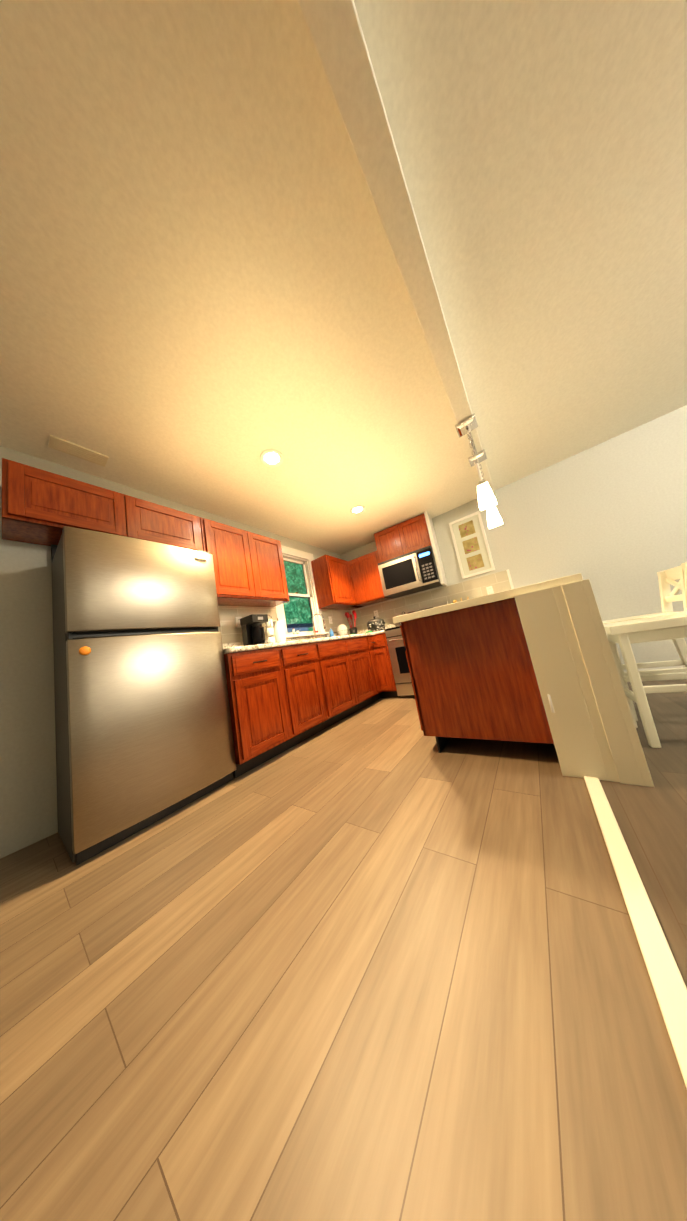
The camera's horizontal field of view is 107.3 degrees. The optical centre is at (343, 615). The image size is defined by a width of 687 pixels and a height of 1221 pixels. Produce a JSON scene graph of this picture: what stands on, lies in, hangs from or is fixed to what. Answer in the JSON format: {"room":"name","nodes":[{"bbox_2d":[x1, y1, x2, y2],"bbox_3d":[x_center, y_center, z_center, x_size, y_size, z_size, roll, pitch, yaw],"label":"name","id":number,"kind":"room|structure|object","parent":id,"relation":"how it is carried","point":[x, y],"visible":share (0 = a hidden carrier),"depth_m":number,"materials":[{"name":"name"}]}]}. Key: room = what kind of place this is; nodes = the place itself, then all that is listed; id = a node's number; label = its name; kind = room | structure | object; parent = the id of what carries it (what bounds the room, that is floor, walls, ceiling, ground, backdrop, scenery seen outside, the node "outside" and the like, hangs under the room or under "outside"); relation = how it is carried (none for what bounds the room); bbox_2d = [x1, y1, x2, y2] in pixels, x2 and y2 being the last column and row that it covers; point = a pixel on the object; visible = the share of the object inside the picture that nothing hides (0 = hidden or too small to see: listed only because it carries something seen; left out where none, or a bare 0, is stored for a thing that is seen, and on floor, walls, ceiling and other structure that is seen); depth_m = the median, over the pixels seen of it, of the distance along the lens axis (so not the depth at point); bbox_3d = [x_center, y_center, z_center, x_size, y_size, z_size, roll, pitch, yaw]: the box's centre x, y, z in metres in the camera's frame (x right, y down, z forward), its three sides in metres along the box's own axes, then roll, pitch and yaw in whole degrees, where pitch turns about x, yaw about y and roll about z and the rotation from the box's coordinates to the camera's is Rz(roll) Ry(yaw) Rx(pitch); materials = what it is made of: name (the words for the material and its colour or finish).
{"room":"kitchen","nodes":[
{"label":"kitchen","id":0,"kind":"room"},
{"bbox_2d":[0,446,340,858],"bbox_3d":[-0.900,0.102,3.076,0.100,2.440,3.970,-15,-9,35],"label":"wall","id":1,"kind":"structure","parent":0,"point":[28,797],"depth_m":1.53,"materials":[{"name":"paint"}]},
{"bbox_2d":[218,606,353,643],"bbox_3d":[-0.618,0.129,3.352,0.008,0.460,2.690,-15,-9,35],"label":"tile backsplash","id":2,"kind":"structure","parent":1,"relation":"attached to","point":[227,614],"depth_m":2.78,"materials":[{"name":"white tile"}]},
{"bbox_2d":[235,617,241,627],"bbox_3d":[-1.111,0.073,2.691,0.008,0.118,0.072,-15,-9,35],"label":"electrical outlet","id":3,"kind":"object","parent":2,"relation":"attached to","point":[238,624],"visible":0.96,"depth_m":2.68,"materials":[{"name":"white plastic"}]},
{"bbox_2d":[275,545,328,637],"bbox_3d":[-0.641,-0.293,3.501,0.165,1.332,0.880,-15,-9,35],"label":"window","id":4,"kind":"structure","parent":1,"relation":"in","point":[297,611],"depth_m":3.58,"materials":[{"name":"white painted wood"}]},
{"bbox_2d":[0,679,686,1220],"bbox_3d":[1.312,0.651,0.581,6.870,0.050,5.150,-15,-9,35],"label":"floor","id":5,"kind":"structure","parent":0,"point":[380,960],"depth_m":0.57,"materials":[{"name":"brown wood"}]},
{"bbox_2d":[51,526,235,865],"bbox_3d":[-1.346,0.337,1.726,0.605,1.785,0.786,-15,-9,35],"label":"fridge","id":6,"kind":"object","parent":5,"relation":"on","point":[143,732],"visible":1,"depth_m":1.44,"materials":[{"name":"metal"}]},
{"bbox_2d":[224,647,295,777],"bbox_3d":[-0.866,0.774,2.161,0.624,0.878,0.470,-15,-9,35],"label":"base cabinet","id":7,"kind":"object","parent":5,"relation":"on","point":[283,699],"depth_m":1.96,"materials":[{"name":"brown wood"}]},
{"bbox_2d":[284,642,331,744],"bbox_3d":[-0.586,0.775,2.538,0.624,0.878,0.470,-15,-9,35],"label":"base cabinet","id":8,"kind":"object","parent":5,"relation":"on","point":[310,714],"depth_m":2.38,"materials":[{"name":"brown wood"}]},
{"bbox_2d":[320,636,379,724],"bbox_3d":[-0.149,0.776,3.129,0.624,0.878,1.000,-15,-9,35],"label":"base cabinet","id":9,"kind":"object","parent":5,"relation":"on","point":[349,670],"depth_m":2.92,"materials":[{"name":"brown wood"}]},
{"bbox_2d":[223,633,371,653],"bbox_3d":[-0.304,0.330,3.123,0.677,0.040,2.685,-15,-9,35],"label":"countertop","id":10,"kind":"structure","parent":9,"relation":"on","point":[258,647],"depth_m":2.28,"materials":[{"name":"stone"}]},
{"bbox_2d":[240,614,270,645],"bbox_3d":[-0.881,0.169,2.558,0.242,0.325,0.180,-15,-9,35],"label":"coffee maker","id":11,"kind":"object","parent":10,"relation":"on","point":[253,632],"visible":0.94,"depth_m":2.51,"materials":[{"name":"black plastic"}]},
{"bbox_2d":[265,615,275,642],"bbox_3d":[-0.817,0.172,2.809,0.121,0.363,0.121,-15,-9,35],"label":"mug rack","id":12,"kind":"object","parent":10,"relation":"on","point":[269,629],"visible":0.77,"depth_m":2.78,"materials":[{"name":"white ceramic"}]},
{"bbox_2d":[273,618,285,641],"bbox_3d":[-0.748,0.194,2.938,0.150,0.330,0.150,-15,-9,35],"label":"paper towel","id":13,"kind":"object","parent":10,"relation":"on","point":[279,630],"visible":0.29,"depth_m":2.89,"materials":[{"name":"white paper"}]},
{"bbox_2d":[311,613,327,638],"bbox_3d":[-0.329,0.160,3.478,0.127,0.386,0.308,-15,-9,35],"label":"sink faucet","id":14,"kind":"object","parent":10,"relation":"on","point":[321,615],"visible":0.83,"depth_m":3.47,"materials":[{"name":"silver metal"}]},
{"bbox_2d":[334,624,355,635],"bbox_3d":[0.007,0.243,3.872,0.252,0.215,0.302,-15,-9,35],"label":"dish rack","id":15,"kind":"object","parent":10,"relation":"on","point":[342,629],"visible":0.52,"depth_m":3.84,"materials":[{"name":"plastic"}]},
{"bbox_2d":[329,629,371,636],"bbox_3d":[0.121,0.228,3.738,0.559,0.170,0.390,-15,-9,35],"label":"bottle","id":16,"kind":"object","parent":10,"relation":"in","point":[331,632],"visible":0.54,"depth_m":3.73,"materials":[{"name":"blue plastic"}]},
{"bbox_2d":[345,610,357,633],"bbox_3d":[0.145,0.138,4.112,0.193,0.435,0.216,-15,-9,35],"label":"utensil crock","id":17,"kind":"object","parent":10,"relation":"on","point":[351,618],"visible":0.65,"depth_m":4.08,"materials":[{"name":"black plastic"}]},
{"bbox_2d":[368,636,381,692],"bbox_3d":[0.221,0.777,3.630,0.624,0.878,0.245,-15,-9,35],"label":"base cabinet","id":18,"kind":"object","parent":5,"relation":"on","point":[370,641],"depth_m":3.43,"materials":[{"name":"brown wood"}]},
{"bbox_2d":[348,510,450,697],"bbox_3d":[0.646,-0.084,3.734,1.850,2.438,0.701,-14,-9,30],"label":"kitchen cabinet","id":19,"kind":"object","parent":5,"relation":"on","point":[409,535],"depth_m":3.77,"materials":[{"name":"brown wood"}]},
{"bbox_2d":[371,630,384,635],"bbox_3d":[0.710,0.208,3.706,1.860,0.079,0.667,-14,-9,30],"label":"countertop","id":20,"kind":"structure","parent":19,"relation":"on","point":[378,632],"depth_m":3.46,"materials":[{"name":"stone"}]},
{"bbox_2d":[367,616,384,631],"bbox_3d":[0.501,0.142,3.923,0.300,0.254,0.275,-15,-9,35],"label":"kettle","id":21,"kind":"object","parent":20,"relation":"on","point":[375,624],"visible":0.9,"depth_m":3.81,"materials":[{"name":"silver metal"}]},
{"bbox_2d":[384,601,447,696],"bbox_3d":[1.085,0.440,3.435,0.782,1.145,0.686,-14,-9,30],"label":"range","id":22,"kind":"object","parent":5,"relation":"on","point":[399,663],"visible":0.31,"depth_m":3.31,"materials":[{"name":"metal"}]},
{"bbox_2d":[400,598,553,752],"bbox_3d":[0.953,0.390,1.705,0.864,0.878,0.509,-15,-9,35],"label":"base cabinet","id":23,"kind":"object","parent":5,"relation":"on","point":[472,673],"visible":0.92,"depth_m":1.49,"materials":[{"name":"brown wood"}]},
{"bbox_2d":[222,573,582,648],"bbox_3d":[0.523,0.066,2.603,2.693,0.147,2.832,-15,-9,35],"label":"countertop","id":24,"kind":"structure","parent":23,"relation":"on","point":[495,597],"depth_m":1.46,"materials":[{"name":"stone"}]},
{"bbox_2d":[514,579,653,786],"bbox_3d":[1.727,0.298,2.052,0.289,0.879,2.284,-15,-9,35],"label":"wall","id":25,"kind":"structure","parent":5,"relation":"on","point":[593,730],"depth_m":1.15,"materials":[{"name":"beige paint"}]},
{"bbox_2d":[584,776,686,1087],"bbox_3d":[0.249,0.728,-0.033,0.050,0.013,2.900,-15,-9,35],"label":"transition strip","id":26,"kind":"object","parent":5,"relation":"on","point":[669,985],"visible":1,"depth_m":0.57,"materials":[{"name":"beige"}]},
{"bbox_2d":[602,565,686,720],"bbox_3d":[2.017,0.183,1.679,0.496,0.907,0.380,-15,-9,35],"label":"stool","id":27,"kind":"object","parent":5,"relation":"on","point":[666,579],"visible":0.42,"depth_m":1.66,"materials":[{"name":"beige paint"}]},
{"bbox_2d":[603,562,686,747],"bbox_3d":[1.765,0.186,1.362,0.496,0.907,0.380,-15,-9,35],"label":"dining table","id":28,"kind":"object","parent":5,"relation":"on","point":[625,635],"visible":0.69,"depth_m":1.32,"materials":[{"name":"beige paint"}]},
{"bbox_2d":[0,0,686,554],"bbox_3d":[0.877,-1.794,0.907,6.870,0.080,5.150,-15,-9,35],"label":"ceiling","id":29,"kind":"structure","parent":0,"point":[204,300],"depth_m":1.08,"materials":[{"name":"paint"}]},
{"bbox_2d":[48,435,108,466],"bbox_3d":[-1.851,-1.145,1.773,0.120,0.014,0.280,-15,-9,35],"label":"ceiling vent","id":30,"kind":"object","parent":29,"relation":"in","point":[69,448],"visible":1,"depth_m":1.76,"materials":[{"name":"white metal"}]},
{"bbox_2d":[260,449,283,466],"bbox_3d":[-0.603,-1.321,2.132,0.194,0.010,0.194,-15,-9,35],"label":"recessed light","id":31,"kind":"object","parent":29,"relation":"in","point":[271,458],"visible":1,"depth_m":2.13,"materials":[{"name":"white glass"}]},
{"bbox_2d":[350,505,364,514],"bbox_3d":[0.177,-1.321,3.171,0.194,0.010,0.194,-15,-9,35],"label":"recessed light","id":32,"kind":"object","parent":29,"relation":"in","point":[357,509],"visible":0.98,"depth_m":3.17,"materials":[{"name":"white glass"}]},
{"bbox_2d":[298,0,496,499],"bbox_3d":[0.410,-1.558,1.252,0.105,0.130,5.150,-15,-9,35],"label":"ceiling beam","id":33,"kind":"structure","parent":29,"relation":"attached to","point":[336,32],"depth_m":0.84,"materials":[{"name":"paint"}]},
{"bbox_2d":[455,413,502,528],"bbox_3d":[1.170,-1.157,2.135,0.140,0.684,0.645,-15,-9,35],"label":"pendant light fixture","id":34,"kind":"object","parent":33,"relation":"hanging from","point":[486,496],"visible":1,"depth_m":1.95,"materials":[{"name":"white glass"}]},
{"bbox_2d":[341,541,443,610],"bbox_3d":[0.724,-0.043,4.154,2.150,2.440,0.100,-14,-9,30],"label":"wall","id":35,"kind":"structure","parent":0,"point":[360,551],"depth_m":4.33,"materials":[{"name":"paint"}]},
{"bbox_2d":[378,546,442,598],"bbox_3d":[0.967,-0.602,3.689,0.776,0.503,0.473,-14,-9,30],"label":"microwave","id":36,"kind":"object","parent":35,"relation":"attached to","point":[415,571],"visible":1,"depth_m":3.53,"materials":[{"name":"metal"}]},
{"bbox_2d":[432,405,686,663],"bbox_3d":[3.451,-0.780,2.266,4.845,2.440,0.100,-15,-9,35],"label":"wall","id":37,"kind":"structure","parent":0,"point":[608,519],"depth_m":2.68,"materials":[{"name":"paint"}]},
{"bbox_2d":[449,511,494,578],"bbox_3d":[1.740,-0.953,3.450,0.400,0.830,0.028,-15,-9,35],"label":"picture frame","id":38,"kind":"object","parent":37,"relation":"attached to","point":[471,546],"visible":1,"depth_m":3.45,"materials":[{"name":"white wood"}]},
{"bbox_2d":[446,569,513,602],"bbox_3d":[1.830,-0.273,3.392,0.773,0.465,0.012,-15,-9,35],"label":"tile backsplash","id":39,"kind":"structure","parent":37,"relation":"attached to","point":[501,581],"depth_m":3.39,"materials":[{"name":"white tile"}]},
{"bbox_2d":[486,586,493,594],"bbox_3d":[1.923,-0.322,3.315,0.072,0.118,0.008,-15,-9,35],"label":"outlet","id":40,"kind":"object","parent":39,"relation":"attached to","point":[489,589],"visible":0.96,"depth_m":3.31,"materials":[{"name":"white plastic"}]},
{"bbox_2d":[624,665,683,671],"bbox_3d":[4.055,0.247,1.746,3.740,0.090,0.015,-15,-9,35],"label":"baseboard","id":41,"kind":"structure","parent":37,"relation":"attached to","point":[657,668],"depth_m":2.46,"materials":[{"name":"white wood"}]}
]}

